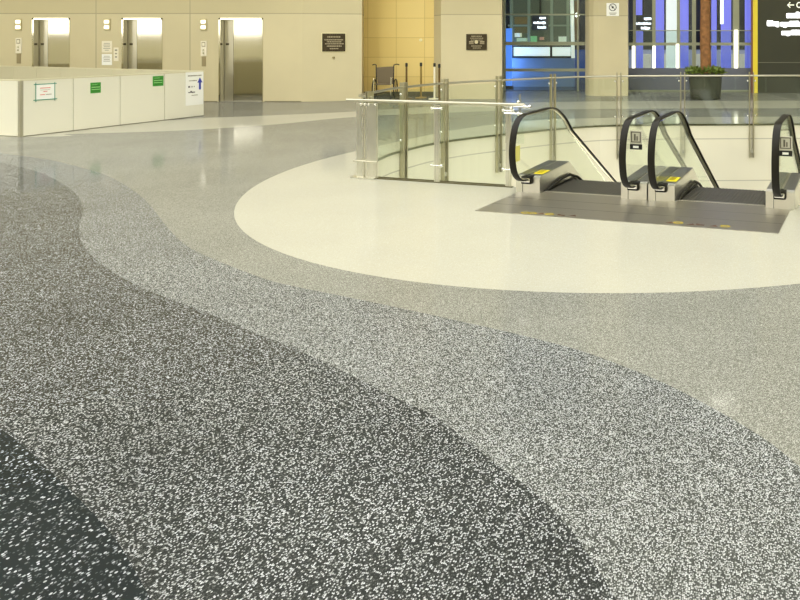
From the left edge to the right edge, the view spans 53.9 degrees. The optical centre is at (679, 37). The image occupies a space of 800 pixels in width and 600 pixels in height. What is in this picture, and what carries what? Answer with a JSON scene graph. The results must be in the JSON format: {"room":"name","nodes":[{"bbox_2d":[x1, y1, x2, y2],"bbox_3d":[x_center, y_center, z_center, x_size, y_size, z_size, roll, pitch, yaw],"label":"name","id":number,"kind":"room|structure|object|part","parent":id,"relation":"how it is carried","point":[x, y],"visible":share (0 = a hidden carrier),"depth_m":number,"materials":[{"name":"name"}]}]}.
{"room":"airport terminal","nodes":[
{"label":"airport terminal","id":0,"kind":"room"},
{"bbox_2d":[0,0,302,101],"bbox_3d":[-18.466,-3.650,20.600,15.067,11.000,0.600,0,0,0],"label":"wall","id":1,"kind":"structure","parent":0,"point":[182,36],"depth_m":20.30,"materials":[{"name":"beige paint"}]},
{"bbox_2d":[15,38,21,62],"bbox_3d":[-19.169,0.367,20.284,0.170,0.735,0.032,0,0,0],"label":"panel","id":2,"kind":"object","parent":1,"relation":"attached to","point":[18,41],"visible":1,"depth_m":20.28,"materials":[{"name":"silver plastic"}]},
{"bbox_3d":[-19.169,0.595,20.294,0.119,0.280,0.012,0,0,0],"label":"ashtray plate","id":3,"kind":"part","parent":2,"relation":"part of","materials":[{"name":"beige metal"}]},
{"bbox_2d":[15,19,21,29],"bbox_3d":[-19.169,-0.392,20.275,0.180,0.340,0.050,0,0,0],"label":"lantern","id":4,"kind":"object","parent":1,"relation":"attached to","point":[18,22],"visible":1,"depth_m":20.27,"materials":[{"name":"beige"}]},
{"bbox_2d":[32,18,69,66],"bbox_3d":[-18.234,0.635,20.385,1.088,2.430,0.210,0,0,0],"label":"door","id":5,"kind":"structure","parent":1,"relation":"in","point":[50,36],"depth_m":20.41,"materials":[{"name":"silver metal"}]},
{"bbox_2d":[102,41,111,52],"bbox_3d":[-16.617,0.254,20.294,0.290,0.334,0.009,0,0,0],"label":"notice","id":6,"kind":"object","parent":1,"relation":"attached to","point":[106,45],"visible":1,"depth_m":20.29,"materials":[{"name":"white paper"}]},
{"bbox_2d":[102,54,111,64],"bbox_3d":[-16.617,0.624,20.294,0.290,0.319,0.009,0,0,0],"label":"notice","id":7,"kind":"object","parent":1,"relation":"attached to","point":[106,58],"visible":1,"depth_m":20.29,"materials":[{"name":"white paper"}]},
{"bbox_2d":[104,19,109,29],"bbox_3d":[-16.602,-0.392,20.275,0.180,0.340,0.050,0,0,0],"label":"lantern","id":8,"kind":"object","parent":1,"relation":"attached to","point":[106,21],"visible":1,"depth_m":20.27,"materials":[{"name":"beige"}]},
{"bbox_2d":[114,48,118,60],"bbox_3d":[-16.350,0.471,20.294,0.139,0.392,0.009,0,0,0],"label":"panel","id":9,"kind":"object","parent":1,"relation":"attached to","point":[116,50],"visible":1,"depth_m":20.29,"materials":[{"name":"silver plastic"}]},
{"bbox_2d":[121,18,161,69],"bbox_3d":[-15.595,0.635,20.385,1.174,2.430,0.210,0,0,0],"label":"door","id":10,"kind":"structure","parent":1,"relation":"in","point":[141,38],"depth_m":20.41,"materials":[{"name":"silver metal"}]},
{"bbox_2d":[200,19,206,29],"bbox_3d":[-13.804,-0.392,20.275,0.180,0.340,0.050,0,0,0],"label":"lantern","id":11,"kind":"object","parent":1,"relation":"attached to","point":[203,22],"visible":1,"depth_m":20.27,"materials":[{"name":"beige"}]},
{"bbox_2d":[201,41,206,65],"bbox_3d":[-13.804,0.455,20.284,0.170,0.735,0.032,0,0,0],"label":"panel","id":12,"kind":"object","parent":1,"relation":"attached to","point":[203,43],"visible":1,"depth_m":20.28,"materials":[{"name":"silver plastic"}]},
{"bbox_3d":[-13.804,0.682,20.294,0.119,0.280,0.012,0,0,0],"label":"ashtray plate","id":13,"kind":"part","parent":12,"relation":"part of","materials":[{"name":"beige"}]},
{"bbox_2d":[219,18,262,101],"bbox_3d":[-12.731,0.635,20.385,1.276,2.430,0.210,0,0,0],"label":"door","id":14,"kind":"structure","parent":1,"relation":"in","point":[240,39],"depth_m":20.41,"materials":[{"name":"silver metal"}]},
{"bbox_3d":[-12.721,1.844,20.360,1.196,0.012,0.160,0,0,0],"label":"sill","id":15,"kind":"part","parent":14,"relation":"part of","materials":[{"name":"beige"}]},
{"bbox_2d":[204,101,300,101],"bbox_3d":[-18.466,1.839,20.294,14.967,0.022,0.011,0,0,0],"label":"baseboard","id":16,"kind":"structure","parent":1,"relation":"attached to","point":[204,101],"depth_m":20.29,"materials":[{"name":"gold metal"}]},
{"bbox_2d":[303,0,363,101],"bbox_3d":[-10.180,-3.650,21.550,1.507,11.000,2.500,0,0,0],"label":"wall","id":17,"kind":"structure","parent":0,"point":[325,78],"depth_m":20.53,"materials":[{"name":"beige paint"}]},
{"bbox_2d":[321,33,345,51],"bbox_3d":[-10.148,0.132,20.523,0.656,0.568,0.033,0,0,-17],"label":"bronze plaque","id":18,"kind":"object","parent":17,"relation":"attached to","point":[330,42],"visible":1,"depth_m":20.51,"materials":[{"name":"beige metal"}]},
{"bbox_2d":[364,0,433,91],"bbox_3d":[-9.062,-3.650,22.350,2.520,11.000,0.300,0,0,0],"label":"wall","id":19,"kind":"structure","parent":0,"point":[393,29],"depth_m":22.20,"materials":[{"name":"stone"}]},
{"bbox_2d":[364,92,433,95],"bbox_3d":[-8.912,1.775,22.189,2.220,0.150,0.018,0,0,0],"label":"baseboard","id":20,"kind":"structure","parent":19,"relation":"attached to","point":[380,93],"depth_m":22.18,"materials":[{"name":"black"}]},
{"bbox_2d":[0,91,799,599],"bbox_3d":[-6.000,1.850,7.200,40.000,0.001,34.400,0,0,0],"label":"floor","id":21,"kind":"structure","parent":0,"point":[236,364],"depth_m":3.88,"materials":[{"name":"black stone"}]},
{"bbox_2d":[0,66,203,136],"bbox_3d":[-15.988,1.315,16.520,8.906,1.069,4.676,0,0,16],"label":"barricade","id":22,"kind":"object","parent":21,"relation":"on","point":[127,96],"visible":1,"depth_m":14.58,"materials":[{"name":"beige laminate"}]},
{"bbox_3d":[-19.061,1.321,19.706,1.088,1.033,0.050,0,0,22],"label":"panel","id":23,"kind":"part","parent":22,"relation":"part of","materials":[{"name":"beige"}]},
{"bbox_3d":[-12.911,1.321,13.268,1.088,1.033,0.050,0,0,16],"label":"panel","id":24,"kind":"part","parent":22,"relation":"part of","materials":[{"name":"beige laminate"}]},
{"bbox_3d":[-12.348,1.327,13.109,0.059,1.045,0.054,0,0,16],"label":"corner post","id":25,"kind":"part","parent":22,"relation":"part of","materials":[{"name":"beige"}]},
{"bbox_3d":[-18.039,1.321,19.300,1.088,1.033,0.050,0,0,22],"label":"panel","id":26,"kind":"part","parent":22,"relation":"part of","materials":[{"name":"beige"}]},
{"bbox_2d":[33,82,56,101],"bbox_3d":[-12.215,1.034,13.472,0.008,0.373,0.400,0,0,16],"label":"notice sheet","id":27,"kind":"object","parent":22,"relation":"attached to","point":[42,91],"visible":1,"depth_m":13.47,"materials":[{"name":"white paper"}]},
{"bbox_3d":[-12.229,1.321,13.535,0.050,1.033,0.858,0,0,16],"label":"panel","id":28,"kind":"part","parent":22,"relation":"part of","materials":[{"name":"beige laminate"}]},
{"bbox_3d":[-17.017,1.321,18.893,1.088,1.033,0.050,0,0,22],"label":"panel","id":29,"kind":"part","parent":22,"relation":"part of","materials":[{"name":"beige"}]},
{"bbox_3d":[-15.995,1.321,18.487,1.088,1.033,0.050,0,0,22],"label":"panel","id":30,"kind":"part","parent":22,"relation":"part of","materials":[{"name":"beige"}]},
{"bbox_2d":[90,82,100,92],"bbox_3d":[-11.972,1.019,14.343,0.008,0.215,0.197,0,0,15],"label":"notice","id":31,"kind":"object","parent":22,"relation":"attached to","point":[94,87],"visible":1,"depth_m":14.34,"materials":[{"name":"green paper"}]},
{"bbox_3d":[-11.992,1.321,14.387,0.050,1.033,0.888,0,0,16],"label":"panel","id":32,"kind":"part","parent":22,"relation":"part of","materials":[{"name":"beige laminate"}]},
{"bbox_3d":[-14.973,1.321,18.080,1.088,1.033,0.050,0,0,22],"label":"panel","id":33,"kind":"part","parent":22,"relation":"part of","materials":[{"name":"beige"}]},
{"bbox_3d":[-13.950,1.321,17.673,1.088,1.033,0.050,0,0,22],"label":"panel","id":34,"kind":"part","parent":22,"relation":"part of","materials":[{"name":"beige"}]},
{"bbox_3d":[-11.742,1.321,15.283,0.050,1.033,0.948,0,0,16],"label":"panel","id":35,"kind":"part","parent":22,"relation":"part of","materials":[{"name":"beige laminate"}]},
{"bbox_3d":[-12.928,1.321,17.267,1.088,1.033,0.050,0,0,22],"label":"panel","id":36,"kind":"part","parent":22,"relation":"part of","materials":[{"name":"beige"}]},
{"bbox_2d":[153,76,162,85],"bbox_3d":[-11.624,0.958,15.593,0.008,0.223,0.237,0,0,16],"label":"notice","id":37,"kind":"object","parent":22,"relation":"attached to","point":[157,80],"visible":1,"depth_m":15.59,"materials":[{"name":"green paper"}]},
{"bbox_3d":[-11.485,1.321,16.208,0.050,1.033,0.948,0,0,16],"label":"panel","id":38,"kind":"part","parent":22,"relation":"part of","materials":[{"name":"beige laminate"}]},
{"bbox_2d":[186,72,202,105],"bbox_3d":[-11.392,1.185,16.426,0.010,0.774,0.438,0,0,16],"label":"arrow sign","id":39,"kind":"object","parent":22,"relation":"attached to","point":[194,80],"visible":1,"depth_m":16.43,"materials":[{"name":"white paper"}]},
{"bbox_2d":[372,64,398,99],"bbox_3d":[-8.914,1.325,21.104,0.778,1.082,0.828,0,0,-12],"label":"wheelchair","id":40,"kind":"object","parent":21,"relation":"on","point":[384,75],"visible":0.84,"depth_m":21.18,"materials":[{"name":"brown fabric"}]},
{"bbox_3d":[-8.893,1.385,21.004,0.440,0.030,0.400,0,0,-12],"label":"seat","id":41,"kind":"part","parent":40,"relation":"part of","materials":[{"name":"brown fabric"}]},
{"bbox_3d":[-8.935,1.130,21.205,0.520,0.540,0.030,0,0,-12],"label":"backrest","id":42,"kind":"part","parent":40,"relation":"part of","materials":[{"name":"brown fabric"}]},
{"bbox_2d":[405,63,411,98],"bbox_3d":[-8.322,1.304,21.300,0.340,1.092,0.340,0,0,0],"label":"post","id":43,"kind":"object","parent":21,"relation":"on","point":[406,64],"visible":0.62,"depth_m":21.28,"materials":[{"name":"brown"}]},
{"bbox_2d":[415,63,426,97],"bbox_3d":[-7.992,1.304,21.600,0.340,1.092,0.340,0,0,0],"label":"post","id":44,"kind":"object","parent":21,"relation":"on","point":[420,63],"visible":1,"depth_m":21.57,"materials":[{"name":"brown metal"}]},
{"bbox_2d":[429,63,437,99],"bbox_3d":[-7.435,1.304,21.200,0.340,1.092,0.340,0,0,0],"label":"post","id":45,"kind":"object","parent":21,"relation":"on","point":[434,64],"visible":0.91,"depth_m":21.17,"materials":[{"name":"silver"}]},
{"bbox_2d":[433,64,440,100],"bbox_3d":[-7.049,1.304,20.500,0.340,1.092,0.340,0,0,0],"label":"post","id":46,"kind":"object","parent":21,"relation":"on","point":[439,65],"visible":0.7,"depth_m":20.48,"materials":[{"name":"brown metal"}]},
{"bbox_2d":[346,94,531,187],"bbox_3d":[-3.108,1.270,8.954,2.703,1.160,0.122,0,0,16],"label":"glass railing","id":47,"kind":"object","parent":21,"relation":"on","point":[371,160],"visible":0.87,"depth_m":9.13,"materials":[{"name":"silver metal"}]},
{"bbox_3d":[-4.226,1.345,9.268,0.120,0.970,0.030,0,0,16],"label":"post","id":48,"kind":"part","parent":47,"relation":"part of","materials":[{"name":"silver metal"}]},
{"bbox_3d":[-4.159,1.839,9.249,0.380,0.022,0.120,0,0,16],"label":"plate","id":49,"kind":"part","parent":47,"relation":"part of","materials":[{"name":"silver metal"}]},
{"bbox_3d":[-4.134,1.620,9.190,0.380,0.024,0.024,0,0,16],"label":"stay rod","id":50,"kind":"part","parent":47,"relation":"part of","materials":[{"name":"silver metal"}]},
{"bbox_3d":[-4.063,1.345,9.222,0.170,0.970,0.030,0,0,16],"label":"post","id":51,"kind":"part","parent":47,"relation":"part of","materials":[{"name":"silver metal"}]},
{"bbox_3d":[-3.163,0.820,8.930,2.610,0.038,0.038,0,0,16],"label":"handrail","id":52,"kind":"part","parent":47,"relation":"part of","materials":[{"name":"silver metal"}]},
{"bbox_3d":[-3.109,1.355,8.957,0.075,0.990,0.020,0,0,16],"label":"post","id":53,"kind":"part","parent":47,"relation":"part of","materials":[{"name":"silver metal"}]},
{"bbox_3d":[-3.032,1.844,8.935,2.000,0.012,0.030,0,0,16],"label":"floor rail","id":54,"kind":"part","parent":47,"relation":"part of","materials":[{"name":"grey"}]},
{"bbox_3d":[-2.126,1.355,8.683,0.075,0.990,0.020,0,0,16],"label":"post","id":55,"kind":"part","parent":47,"relation":"part of","materials":[{"name":"silver metal"}]},
{"bbox_2d":[358,72,799,180],"bbox_3d":[-0.254,1.650,12.274,8.782,1.840,5.912,0,0,0],"label":"glass railing","id":56,"kind":"object","parent":21,"relation":"on","point":[444,83],"visible":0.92,"depth_m":13.36,"materials":[{"name":"silver metal"}]},
{"bbox_3d":[-4.242,1.290,9.562,0.080,1.120,0.107,0,0,-42],"label":"post","id":57,"kind":"part","parent":56,"relation":"part of","materials":[{"name":"silver metal"}]},
{"bbox_3d":[-4.541,1.650,11.508,0.080,1.840,0.107,0,0,14],"label":"post","id":58,"kind":"part","parent":56,"relation":"part of","materials":[{"name":"silver metal"}]},
{"bbox_3d":[-4.202,1.650,12.507,0.080,1.840,0.107,0,0,30],"label":"post","id":59,"kind":"part","parent":56,"relation":"part of","materials":[{"name":"silver metal"}]},
{"bbox_3d":[-3.466,1.650,13.397,0.107,1.840,0.080,0,0,-44],"label":"post","id":60,"kind":"part","parent":56,"relation":"part of","materials":[{"name":"silver metal"}]},
{"bbox_3d":[-2.580,1.650,14.206,0.107,1.840,0.080,0,0,-37],"label":"post","id":61,"kind":"part","parent":56,"relation":"part of","materials":[{"name":"silver metal"}]},
{"bbox_3d":[-0.274,0.810,12.214,8.688,0.038,5.787,0,0,0],"label":"handrail","id":62,"kind":"part","parent":56,"relation":"part of","materials":[{"name":"silver metal"}]},
{"bbox_3d":[-1.296,1.650,14.860,0.107,1.840,0.080,0,0,-8],"label":"post","id":63,"kind":"part","parent":56,"relation":"part of","materials":[{"name":"silver metal"}]},
{"bbox_3d":[0.058,1.650,14.984,0.107,1.840,0.080,0,0,-3],"label":"post","id":64,"kind":"part","parent":56,"relation":"part of","materials":[{"name":"silver metal"}]},
{"bbox_3d":[1.536,1.650,15.048,0.110,1.840,0.084,0,0,0],"label":"post","id":65,"kind":"part","parent":56,"relation":"part of","materials":[{"name":"silver metal"}]},
{"bbox_2d":[509,107,686,199],"bbox_3d":[-0.198,3.716,11.691,1.652,5.669,8.038,0,0,16],"label":"escalator","id":66,"kind":"object","parent":21,"relation":"on","point":[550,175],"visible":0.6,"depth_m":8.42,"materials":[{"name":"silver metal"}]},
{"bbox_3d":[-0.844,3.065,11.871,0.080,4.368,8.038,0,0,16],"label":"handrail","id":67,"kind":"part","parent":66,"relation":"part of","materials":[{"name":"black rubber"}]},
{"bbox_3d":[-0.492,1.115,7.849,0.144,0.150,0.010,0,0,16],"label":"warning plate","id":68,"kind":"part","parent":66,"relation":"part of","materials":[{"name":"beige"}]},
{"bbox_3d":[0.447,3.065,11.511,0.080,4.368,8.038,0,0,16],"label":"handrail","id":69,"kind":"part","parent":66,"relation":"part of","materials":[{"name":"black rubber"}]},
{"bbox_2d":[475,191,789,233],"bbox_3d":[-0.488,1.846,7.557,3.240,0.008,1.050,0,0,16],"label":"plate","id":70,"kind":"object","parent":21,"relation":"on","point":[724,216],"visible":1,"depth_m":7.44,"materials":[{"name":"silver metal"}]},
{"bbox_2d":[684,0,727,99],"bbox_3d":[0.776,-1.518,21.300,3.800,6.735,3.709,0,0,0],"label":"potted tree","id":71,"kind":"object","parent":21,"relation":"on","point":[701,88],"visible":0.93,"depth_m":21.06,"materials":[{"name":"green plant"}]},
{"bbox_3d":[0.776,1.450,21.300,1.060,0.800,1.060,0,0,0],"label":"planter","id":72,"kind":"part","parent":71,"relation":"part of","materials":[{"name":"grey"}]},
{"bbox_2d":[647,111,799,209],"bbox_3d":[1.410,3.716,11.243,1.652,5.669,8.038,0,0,16],"label":"escalator","id":73,"kind":"object","parent":21,"relation":"on","point":[673,184],"visible":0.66,"depth_m":7.96,"materials":[{"name":"silver metal"}]},
{"bbox_3d":[0.765,3.065,11.423,0.080,4.368,8.038,0,0,16],"label":"handrail","id":74,"kind":"part","parent":73,"relation":"part of","materials":[{"name":"black rubber"}]},
{"bbox_3d":[1.116,1.115,7.400,0.144,0.150,0.010,0,0,16],"label":"warning plate","id":75,"kind":"part","parent":73,"relation":"part of","materials":[{"name":"beige plastic"}]},
{"bbox_3d":[2.056,3.065,11.063,0.080,4.368,8.038,0,0,16],"label":"handrail","id":76,"kind":"part","parent":73,"relation":"part of","materials":[{"name":"black rubber"}]},
{"bbox_2d":[751,0,799,92],"bbox_3d":[4.915,-0.900,23.720,5.003,5.500,0.360,0,0,0],"label":"sign","id":77,"kind":"object","parent":21,"relation":"on","point":[775,24],"visible":1,"depth_m":23.60,"materials":[{"name":"grey"}]},
{"bbox_2d":[434,0,502,98],"bbox_3d":[-6.595,-3.650,22.900,2.407,11.000,3.400,0,0,0],"label":"wall pillar","id":78,"kind":"structure","parent":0,"point":[453,19],"depth_m":21.20,"materials":[{"name":"beige paint"}]},
{"bbox_2d":[466,34,486,49],"bbox_3d":[-6.156,0.121,21.178,0.621,0.485,0.042,0,0,0],"label":"bronze plaque","id":79,"kind":"object","parent":78,"relation":"attached to","point":[473,41],"visible":1,"depth_m":21.17,"materials":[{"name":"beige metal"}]},
{"bbox_2d":[503,0,584,90],"bbox_3d":[-4.758,-3.619,24.415,3.242,11.062,0.130,0,0,0],"label":"window","id":80,"kind":"structure","parent":78,"relation":"attached to","point":[505,43],"depth_m":24.36,"materials":[{"name":"grey metal"}]},
{"bbox_2d":[365,125,799,190],"bbox_3d":[-0.274,4.450,11.134,8.747,5.200,7.990,0,0,0],"label":"wall","id":81,"kind":"structure","parent":0,"point":[725,148],"depth_m":14.89,"materials":[{"name":"white paint"}]},
{"bbox_2d":[378,123,799,160],"bbox_3d":[-0.992,1.864,13.015,9.135,0.036,3.887,0,0,-26],"label":"trim","id":82,"kind":"structure","parent":81,"relation":"attached to","point":[503,134],"depth_m":14.39,"materials":[{"name":"silver"}]},
{"bbox_2d":[585,0,628,95],"bbox_3d":[-2.389,-3.650,23.450,1.465,11.000,2.300,0,0,0],"label":"wall","id":83,"kind":"structure","parent":0,"point":[606,37],"depth_m":22.30,"materials":[{"name":"beige paint"}]},
{"bbox_2d":[606,3,618,15],"bbox_3d":[-2.142,-0.908,22.287,0.398,0.414,0.024,0,0,0],"label":"prohibition sign","id":84,"kind":"object","parent":83,"relation":"attached to","point":[612,9],"visible":1,"depth_m":22.29,"materials":[{"name":"white paper"}]},
{"bbox_3d":[8.492,-3.650,24.500,11.616,11.000,0.200,0,0,0],"label":"wall","id":85,"kind":"structure","parent":0,"visible":0},
{"bbox_2d":[628,0,750,90],"bbox_3d":[0.383,-3.650,24.365,4.601,11.000,0.230,0,0,0],"label":"window","id":86,"kind":"structure","parent":85,"relation":"in","point":[634,83],"depth_m":24.26,"materials":[{"name":"grey metal"}]},
{"bbox_2d":[632,46,634,67],"bbox_3d":[-1.615,0.660,24.310,0.104,0.764,0.104,0,0,0],"label":"tube","id":87,"kind":"object","parent":86,"relation":"attached to","point":[633,47],"visible":1,"depth_m":24.27,"materials":[{"name":"white plastic"}]},
{"bbox_2d":[653,46,654,67],"bbox_3d":[-0.903,0.660,24.310,0.097,0.764,0.097,0,0,0],"label":"tube","id":88,"kind":"object","parent":86,"relation":"attached to","point":[653,46],"visible":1,"depth_m":24.27,"materials":[{"name":"white plastic"}]},
{"bbox_2d":[676,44,678,67],"bbox_3d":[-0.087,0.625,24.310,0.104,0.834,0.104,0,0,0],"label":"tube","id":89,"kind":"object","parent":86,"relation":"attached to","point":[677,45],"visible":1,"depth_m":24.27,"materials":[{"name":"white plastic"}]},
{"bbox_3d":[0.383,1.448,24.360,4.601,0.804,0.200,0,0,0],"label":"knee panel","id":90,"kind":"part","parent":86,"relation":"part of","materials":[{"name":"grey"}]},
{"bbox_2d":[734,30,737,67],"bbox_3d":[1.947,0.382,24.290,0.132,1.319,0.132,0,0,0],"label":"tube","id":91,"kind":"object","parent":86,"relation":"attached to","point":[735,31],"visible":1,"depth_m":24.24,"materials":[{"name":"white plastic"}]},
{"label":"outside","id":92,"kind":"structure","parent":0,"visible":0},
{"bbox_2d":[506,78,584,90],"bbox_3d":[-3.000,1.900,35.400,46.000,0.100,21.200,0,0,0],"label":"ground","id":93,"kind":"structure","parent":92,"point":[581,80],"depth_m":25.64,"materials":[{"name":"grey"}]},
{"bbox_2d":[506,28,513,88],"bbox_3d":[-6.513,0.750,25.650,0.800,2.200,0.140,0,0,0],"label":"light panel","id":94,"kind":"object","parent":93,"relation":"on","point":[508,30],"visible":0.36,"depth_m":25.60,"materials":[{"name":"blue"}]},
{"bbox_2d":[508,0,579,86],"bbox_3d":[-5.187,-0.451,26.765,2.698,4.601,0.670,0,0,0],"label":"glass door","id":95,"kind":"structure","parent":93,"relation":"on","point":[561,28],"depth_m":26.62,"materials":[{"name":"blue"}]},
{"bbox_3d":[-5.282,-1.242,26.600,2.508,3.016,0.100,0,0,0],"label":"frame","id":96,"kind":"part","parent":95,"relation":"part of","materials":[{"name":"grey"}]},
{"bbox_3d":[-5.243,0.513,26.570,2.358,0.494,0.060,0,0,0],"label":"band frame","id":97,"kind":"part","parent":95,"relation":"part of","materials":[{"name":"black"}]},
{"bbox_3d":[-5.282,1.286,26.760,2.508,1.128,0.280,0,0,0],"label":"panel","id":98,"kind":"part","parent":95,"relation":"part of","materials":[{"name":"blue glass"}]},
{"bbox_3d":[-5.263,-1.223,27.050,2.546,3.054,0.100,0,0,0],"label":"panel","id":99,"kind":"part","parent":95,"relation":"part of","materials":[{"name":"grey"}]},
{"bbox_3d":[-3.933,-0.665,26.750,0.190,1.482,0.100,0,0,0],"label":"brown panel","id":100,"kind":"part","parent":95,"relation":"part of","materials":[{"name":"brown"}]},
{"bbox_2d":[506,0,744,75],"bbox_3d":[-1.000,-2.150,33.220,26.000,8.000,0.560,0,0,0],"label":"building","id":101,"kind":"structure","parent":93,"relation":"on","point":[647,35],"depth_m":33.00,"materials":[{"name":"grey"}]},
{"bbox_2d":[636,0,642,67],"bbox_3d":[-1.679,-0.750,28.500,0.406,5.200,0.300,0,0,0],"label":"column","id":102,"kind":"structure","parent":93,"relation":"on","point":[639,34],"depth_m":28.38,"materials":[{"name":"blue"}]},
{"bbox_2d":[656,0,663,67],"bbox_3d":[-0.825,-0.750,28.500,0.406,5.200,0.300,0,0,0],"label":"column","id":103,"kind":"structure","parent":93,"relation":"on","point":[659,3],"depth_m":28.38,"materials":[{"name":"blue"}]},
{"bbox_2d":[666,0,676,67],"bbox_3d":[-0.337,-0.650,29.600,0.506,5.000,0.200,0,0,0],"label":"banner","id":104,"kind":"object","parent":93,"relation":"on","point":[671,5],"visible":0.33,"depth_m":29.50,"materials":[{"name":"beige"}]},
{"bbox_2d":[680,0,688,67],"bbox_3d":[0.173,-0.750,28.500,0.406,5.200,0.300,0,0,0],"label":"column","id":105,"kind":"structure","parent":93,"relation":"on","point":[684,4],"depth_m":28.38,"materials":[{"name":"blue"}]},
{"bbox_2d":[711,0,716,66],"bbox_3d":[1.384,-0.750,28.500,0.264,5.200,0.300,0,0,0],"label":"column","id":106,"kind":"structure","parent":93,"relation":"on","point":[713,2],"depth_m":28.38,"materials":[{"name":"blue"}]},
{"bbox_2d":[720,0,722,23],"bbox_3d":[1.612,0.192,27.000,0.203,3.316,0.203,0,0,0],"label":"tube","id":107,"kind":"object","parent":93,"relation":"on","point":[721,1],"visible":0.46,"depth_m":26.95,"materials":[{"name":"white plastic"}]},
{"bbox_2d":[721,0,730,67],"bbox_3d":[1.873,-0.750,28.500,0.467,5.200,0.300,0,0,0],"label":"column","id":108,"kind":"structure","parent":93,"relation":"on","point":[725,35],"depth_m":28.38,"materials":[{"name":"blue"}]},
{"bbox_2d":[745,0,750,67],"bbox_3d":[2.769,-0.750,28.500,0.304,5.200,0.300,0,0,0],"label":"column","id":109,"kind":"structure","parent":93,"relation":"on","point":[747,2],"depth_m":28.38,"materials":[{"name":"blue"}]},
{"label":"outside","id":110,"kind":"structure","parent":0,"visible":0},
{"bbox_2d":[532,0,547,29],"bbox_3d":[-5.240,-1.825,26.240,0.599,3.051,0.120,0,0,0],"label":"lit sign","id":111,"kind":"object","parent":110,"point":[539,22],"visible":0.98,"depth_m":26.20,"materials":[{"name":"black"}]},
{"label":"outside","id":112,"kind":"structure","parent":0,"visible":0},
{"bbox_2d":[636,0,651,29],"bbox_3d":[-1.459,-1.817,27.640,0.710,3.066,0.120,0,0,0],"label":"lit sign","id":113,"kind":"object","parent":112,"point":[643,22],"visible":0.93,"depth_m":27.60,"materials":[{"name":"black"}]}
]}

